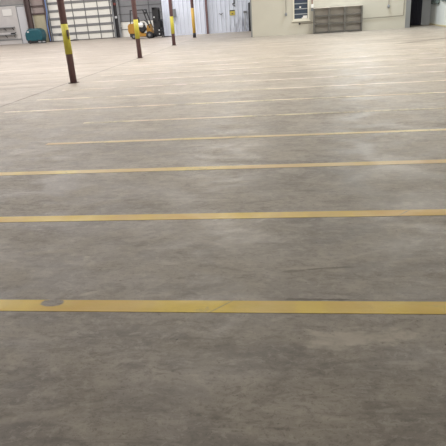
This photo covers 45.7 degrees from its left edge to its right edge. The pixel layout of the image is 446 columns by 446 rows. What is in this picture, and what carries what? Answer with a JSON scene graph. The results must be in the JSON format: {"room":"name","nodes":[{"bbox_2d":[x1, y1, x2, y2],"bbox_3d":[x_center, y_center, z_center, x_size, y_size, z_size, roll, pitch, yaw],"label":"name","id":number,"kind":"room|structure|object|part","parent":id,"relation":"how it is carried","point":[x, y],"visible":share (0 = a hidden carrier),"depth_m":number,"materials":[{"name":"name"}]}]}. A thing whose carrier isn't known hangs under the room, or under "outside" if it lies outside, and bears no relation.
{"room":"factory floor","nodes":[
{"label":"factory floor","id":0,"kind":"room"},
{"bbox_2d":[0,0,51,44],"bbox_3d":[-14.170,-18.325,42.877,20.572,6.857,0.286,-1,22,8],"label":"wall","id":1,"kind":"structure","parent":0,"point":[5,21],"depth_m":43.78,"materials":[{"name":"white paint"}]},
{"bbox_2d":[2,9,12,15],"bbox_3d":[-17.798,-17.353,43.623,0.857,0.549,0.039,-1,22,8],"label":"board","id":2,"kind":"object","parent":1,"relation":"attached to","point":[6,12],"visible":1,"depth_m":43.60,"materials":[{"name":"white"}]},
{"bbox_2d":[15,6,27,43],"bbox_3d":[-16.507,-16.415,43.819,0.823,2.914,0.091,-1,22,8],"label":"door","id":3,"kind":"structure","parent":1,"relation":"in","point":[20,10],"depth_m":43.75,"materials":[{"name":"grey metal"}]},
{"bbox_3d":[-16.505,-16.424,43.840,0.823,2.914,0.046,-1,22,8],"label":"frame","id":4,"kind":"part","parent":3,"relation":"part of","materials":[{"name":"grey metal"}]},
{"bbox_3d":[-15.185,-19.356,42.649,1.234,4.651,0.160,-1,22,8],"label":"pink panel","id":5,"kind":"part","parent":1,"relation":"part of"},
{"bbox_2d":[46,0,114,41],"bbox_3d":[-11.645,-17.400,42.907,5.429,4.800,0.160,-1,22,8],"label":"door","id":6,"kind":"structure","parent":1,"relation":"in","point":[86,19],"depth_m":43.20,"materials":[{"name":"white painted metal"},{"name":"grey metal"}]},
{"bbox_3d":[-11.691,-18.166,42.647,5.429,0.590,0.069,-1,22,8],"label":"panel","id":7,"kind":"part","parent":6,"relation":"part of","materials":[{"name":"white metal"}]},
{"bbox_3d":[-11.678,-17.874,42.710,5.429,0.194,0.034,-1,22,8],"label":"rail","id":8,"kind":"part","parent":6,"relation":"part of","materials":[{"name":"grey metal"}]},
{"bbox_3d":[-11.653,-17.616,42.869,5.429,0.590,0.069,-1,22,8],"label":"panel","id":9,"kind":"part","parent":6,"relation":"part of","materials":[{"name":"white metal"}]},
{"bbox_3d":[-11.640,-17.324,42.932,5.429,0.194,0.034,-1,22,8],"label":"rail","id":10,"kind":"part","parent":6,"relation":"part of","materials":[{"name":"grey metal"}]},
{"bbox_3d":[-11.615,-17.066,43.091,5.429,0.590,0.069,-1,22,8],"label":"panel","id":11,"kind":"part","parent":6,"relation":"part of","materials":[{"name":"white metal"}]},
{"bbox_3d":[-11.602,-16.774,43.154,5.429,0.194,0.034,-1,22,8],"label":"rail","id":12,"kind":"part","parent":6,"relation":"part of","materials":[{"name":"grey metal"}]},
{"bbox_3d":[-11.565,-16.224,43.377,5.429,0.194,0.034,-1,22,8],"label":"rail","id":13,"kind":"part","parent":6,"relation":"part of","materials":[{"name":"grey metal"}]},
{"bbox_3d":[-11.578,-16.516,43.313,5.429,0.590,0.069,-1,22,8],"label":"panel","id":14,"kind":"part","parent":6,"relation":"part of","materials":[{"name":"white metal"}]},
{"bbox_3d":[-11.540,-15.966,43.536,5.429,0.590,0.069,-1,22,8],"label":"panel","id":15,"kind":"part","parent":6,"relation":"part of","materials":[{"name":"white metal"}]},
{"bbox_3d":[-11.527,-15.674,43.599,5.429,0.194,0.034,-1,22,8],"label":"rail","id":16,"kind":"part","parent":6,"relation":"part of","materials":[{"name":"grey metal"}]},
{"bbox_3d":[-11.504,-15.443,43.747,5.429,0.533,0.069,-1,22,8],"label":"panel","id":17,"kind":"part","parent":6,"relation":"part of","materials":[{"name":"white metal"}]},
{"bbox_2d":[118,0,163,36],"bbox_3d":[-6.137,-17.331,42.261,4.514,4.457,0.117,-1,22,8],"label":"door","id":18,"kind":"structure","parent":1,"relation":"in","point":[125,6],"depth_m":42.49,"materials":[{"name":"grey metal"}]},
{"bbox_3d":[-6.159,-17.698,42.138,4.514,0.590,0.069,-1,22,8],"label":"panel","id":19,"kind":"part","parent":18,"relation":"part of","materials":[{"name":"grey metal"}]},
{"bbox_3d":[-6.121,-17.148,42.361,4.514,0.590,0.069,-1,22,8],"label":"panel","id":20,"kind":"part","parent":18,"relation":"part of","materials":[{"name":"grey metal"}]},
{"bbox_3d":[-6.085,-16.619,42.574,4.514,0.544,0.069,-1,22,8],"label":"panel","id":21,"kind":"part","parent":18,"relation":"part of","materials":[{"name":"grey metal"}]},
{"bbox_3d":[-6.049,-16.090,42.788,4.514,0.590,0.069,-1,22,8],"label":"panel","id":22,"kind":"part","parent":18,"relation":"part of","materials":[{"name":"white metal"}]},
{"bbox_3d":[-6.011,-15.546,43.008,4.514,0.578,0.069,-1,22,8],"label":"panel","id":23,"kind":"part","parent":18,"relation":"part of","materials":[{"name":"white metal"}]},
{"bbox_2d":[112,0,122,37],"bbox_3d":[-8.663,-17.470,42.575,0.571,4.800,0.206,-1,22,8],"label":"wall pier","id":24,"kind":"object","parent":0,"point":[114,1],"visible":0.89,"depth_m":42.90,"materials":[{"name":"grey metal"}]},
{"bbox_2d":[110,0,116,37],"bbox_3d":[-8.892,-17.385,42.403,0.206,4.800,0.160,-1,22,8],"label":"door track","id":25,"kind":"object","parent":24,"relation":"attached to","point":[111,1],"visible":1,"depth_m":42.75,"materials":[{"name":"silver metal"}]},
{"bbox_2d":[116,0,121,37],"bbox_3d":[-8.451,-17.391,42.344,0.206,4.800,0.160,-1,22,8],"label":"door track","id":26,"kind":"object","parent":24,"relation":"attached to","point":[117,6],"visible":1,"depth_m":42.66,"materials":[{"name":"silver metal"}]},
{"bbox_2d":[164,0,249,35],"bbox_3d":[-0.878,-17.220,37.881,7.337,6.857,0.160,-1,22,8],"label":"wall","id":27,"kind":"structure","parent":0,"point":[218,23],"depth_m":38.71,"materials":[{"name":"white metal"}]},
{"bbox_2d":[161,0,166,35],"bbox_3d":[-4.487,-17.162,38.351,0.171,6.857,0.206,-1,22,8],"label":"trim","id":28,"kind":"structure","parent":27,"relation":"attached to","point":[162,1],"depth_m":39.05,"materials":[{"name":"white metal"}]},
{"bbox_2d":[172,4,175,20],"bbox_3d":[-3.619,-15.691,38.689,0.274,1.714,0.120,-1,22,8],"label":"electrical box","id":29,"kind":"object","parent":27,"relation":"attached to","point":[174,10],"visible":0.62,"depth_m":38.73,"materials":[{"name":"grey metal"}]},
{"bbox_2d":[0,25,445,445],"bbox_3d":[-7.303,-5.481,19.391,40.000,0.230,51.771,-1,22,8],"label":"floor","id":30,"kind":"structure","parent":0,"point":[229,238],"depth_m":3.93,"materials":[{"name":"concrete"}]},
{"bbox_2d":[23,0,33,28],"bbox_3d":[-15.979,-18.189,42.877,0.411,6.834,0.286,-1,22,8],"label":"wall column","id":31,"kind":"structure","parent":30,"relation":"on","point":[27,6],"depth_m":43.24,"materials":[{"name":"brown metal"}]},
{"bbox_2d":[25,28,46,43],"bbox_3d":[-15.080,-15.215,42.975,1.737,1.142,0.983,-1,22,8],"label":"tank","id":32,"kind":"object","parent":30,"relation":"on","point":[34,35],"depth_m":42.66,"materials":[{"name":"teal plastic"}]},
{"bbox_2d":[42,0,52,41],"bbox_3d":[-14.477,-17.328,43.057,0.274,4.914,0.223,-1,22,8],"label":"post","id":33,"kind":"object","parent":30,"relation":"on","point":[43,2],"visible":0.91,"depth_m":43.33,"materials":[{"name":"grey metal"}]},
{"bbox_2d":[57,0,78,83],"bbox_3d":[-4.283,-6.977,13.137,0.224,6.834,0.224,-1,22,8],"label":"steel column","id":34,"kind":"structure","parent":30,"relation":"on","point":[60,3],"depth_m":13.95,"materials":[{"name":"brown metal"}]},
{"bbox_2d":[131,0,142,57],"bbox_3d":[-3.546,-9.777,19.942,0.224,6.834,0.224,-1,22,8],"label":"steel column","id":35,"kind":"structure","parent":30,"relation":"on","point":[133,2],"depth_m":20.74,"materials":[{"name":"metal"}]},
{"bbox_2d":[128,7,171,38],"bbox_3d":[-5.170,-14.266,37.749,3.211,2.034,1.229,-1,22,8],"label":"forklift","id":36,"kind":"object","parent":30,"relation":"on","point":[157,21],"visible":0.82,"depth_m":37.65,"materials":[{"name":"yellow metal"}]},
{"bbox_3d":[-4.749,-14.225,37.486,0.411,1.966,0.103,-1,22,8],"label":"mast rail","id":37,"kind":"part","parent":36,"relation":"part of","materials":[{"name":"black metal"}]},
{"bbox_2d":[168,0,175,45],"bbox_3d":[-2.805,-12.573,26.736,0.224,6.834,0.224,-1,22,8],"label":"steel column","id":38,"kind":"structure","parent":30,"relation":"on","point":[169,1],"depth_m":27.53,"materials":[{"name":"yellow metal"}]},
{"bbox_2d":[190,0,195,37],"bbox_3d":[-2.085,-15.372,33.544,0.240,6.834,0.240,-1,22,8],"label":"steel column","id":39,"kind":"structure","parent":30,"relation":"on","point":[191,1],"depth_m":34.33,"materials":[{"name":"yellow metal"}]},
{"bbox_2d":[205,0,209,33],"bbox_3d":[-1.323,-17.116,37.731,0.206,6.834,0.229,-1,22,8],"label":"wall column","id":40,"kind":"structure","parent":30,"relation":"on","point":[206,11],"depth_m":38.51,"materials":[{"name":"red metal"}]},
{"bbox_2d":[248,2,250,30],"bbox_3d":[1.952,-14.878,38.177,0.222,1.920,0.222,-1,22,8],"label":"post","id":41,"kind":"object","parent":30,"relation":"on","point":[249,2],"visible":0.63,"depth_m":38.10,"materials":[{"name":"grey metal"}]},
{"bbox_2d":[313,5,362,33],"bbox_3d":[6.370,-11.328,29.434,2.674,1.349,0.446,-1,22,8],"label":"shelving","id":42,"kind":"object","parent":30,"relation":"on","point":[337,18],"visible":0.96,"depth_m":29.53,"materials":[{"name":"grey metal"}]},
{"bbox_3d":[6.329,-11.936,29.189,2.594,0.034,0.434,-1,22,8],"label":"shelf","id":43,"kind":"part","parent":42,"relation":"part of","materials":[{"name":"grey metal"}]},
{"bbox_3d":[6.410,-10.759,29.670,2.594,0.046,0.423,-1,22,8],"label":"shelf","id":44,"kind":"part","parent":42,"relation":"part of","materials":[{"name":"grey metal"}]},
{"bbox_2d":[251,0,405,36],"bbox_3d":[5.732,-14.021,28.840,8.629,6.857,0.229,-1,22,8],"label":"wall","id":45,"kind":"structure","parent":0,"point":[269,18],"depth_m":29.74,"materials":[{"name":"beige paint"}]},
{"bbox_2d":[250,0,252,36],"bbox_3d":[1.470,-13.955,29.400,0.086,6.857,0.242,-1,22,8],"label":"trim","id":46,"kind":"structure","parent":45,"relation":"attached to","point":[250,0],"depth_m":30.17,"materials":[{"name":"grey metal"}]},
{"bbox_2d":[292,0,309,21],"bbox_3d":[4.340,-12.642,29.486,1.017,2.629,0.229,-1,22,8],"label":"window","id":47,"kind":"structure","parent":45,"relation":"in","point":[298,13],"depth_m":29.81,"materials":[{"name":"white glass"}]},
{"bbox_3d":[4.348,-12.709,29.557,0.834,2.560,0.023,-1,22,8],"label":"pane","id":48,"kind":"part","parent":47,"relation":"part of","materials":[{"name":"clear glass"}]},
{"bbox_2d":[299,0,404,24],"bbox_3d":[7.027,-12.832,28.963,5.751,3.370,0.107,-1,22,8],"label":"pipe","id":49,"kind":"object","parent":45,"relation":"attached to","point":[404,0],"visible":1,"depth_m":29.37,"materials":[{"name":"brown"}]},
{"bbox_2d":[405,0,410,27],"bbox_3d":[10.140,-14.403,29.037,0.251,6.857,1.977,-1,22,8],"label":"trim","id":50,"kind":"structure","parent":45,"relation":"attached to","point":[408,2],"depth_m":29.14,"materials":[{"name":"grey"}]},
{"bbox_2d":[410,0,421,24],"bbox_3d":[11.105,-13.417,30.286,0.891,3.908,0.180,-1,22,8],"label":"doorway","id":51,"kind":"object","parent":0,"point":[416,5],"visible":0.82,"depth_m":30.74,"materials":[{"name":"black"}]},
{"bbox_2d":[429,0,445,26],"bbox_3d":[9.641,-7.096,11.035,0.274,6.857,41.600,-1,22,8],"label":"wall","id":52,"kind":"structure","parent":0,"point":[438,11],"depth_m":29.20,"materials":[{"name":"paint"}]},
{"bbox_2d":[421,0,430,24],"bbox_3d":[11.665,-14.852,29.891,0.503,6.857,0.286,-1,22,8],"label":"trim","id":53,"kind":"structure","parent":52,"relation":"attached to","point":[426,4],"depth_m":30.78,"materials":[{"name":"grey paint"}]},
{"bbox_2d":[431,0,439,3],"bbox_3d":[11.842,-12.552,29.480,0.113,0.669,1.714,-1,22,8],"label":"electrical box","id":54,"kind":"object","parent":52,"relation":"hanging from","point":[432,1],"visible":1,"depth_m":29.46,"materials":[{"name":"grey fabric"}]},
{"bbox_3d":[-7.751,-12.010,16.753,40.000,0.172,51.771,-1,22,8],"label":"ceiling","id":55,"kind":"structure","parent":0,"visible":0},
{"bbox_2d":[44,0,50,40],"bbox_3d":[-14.454,-18.146,42.545,0.216,6.676,0.125,-1,22,8],"label":"pipe","id":56,"kind":"object","parent":55,"relation":"hanging from","point":[44,0],"visible":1,"depth_m":43.19,"materials":[{"name":"blue metal"}]}
]}

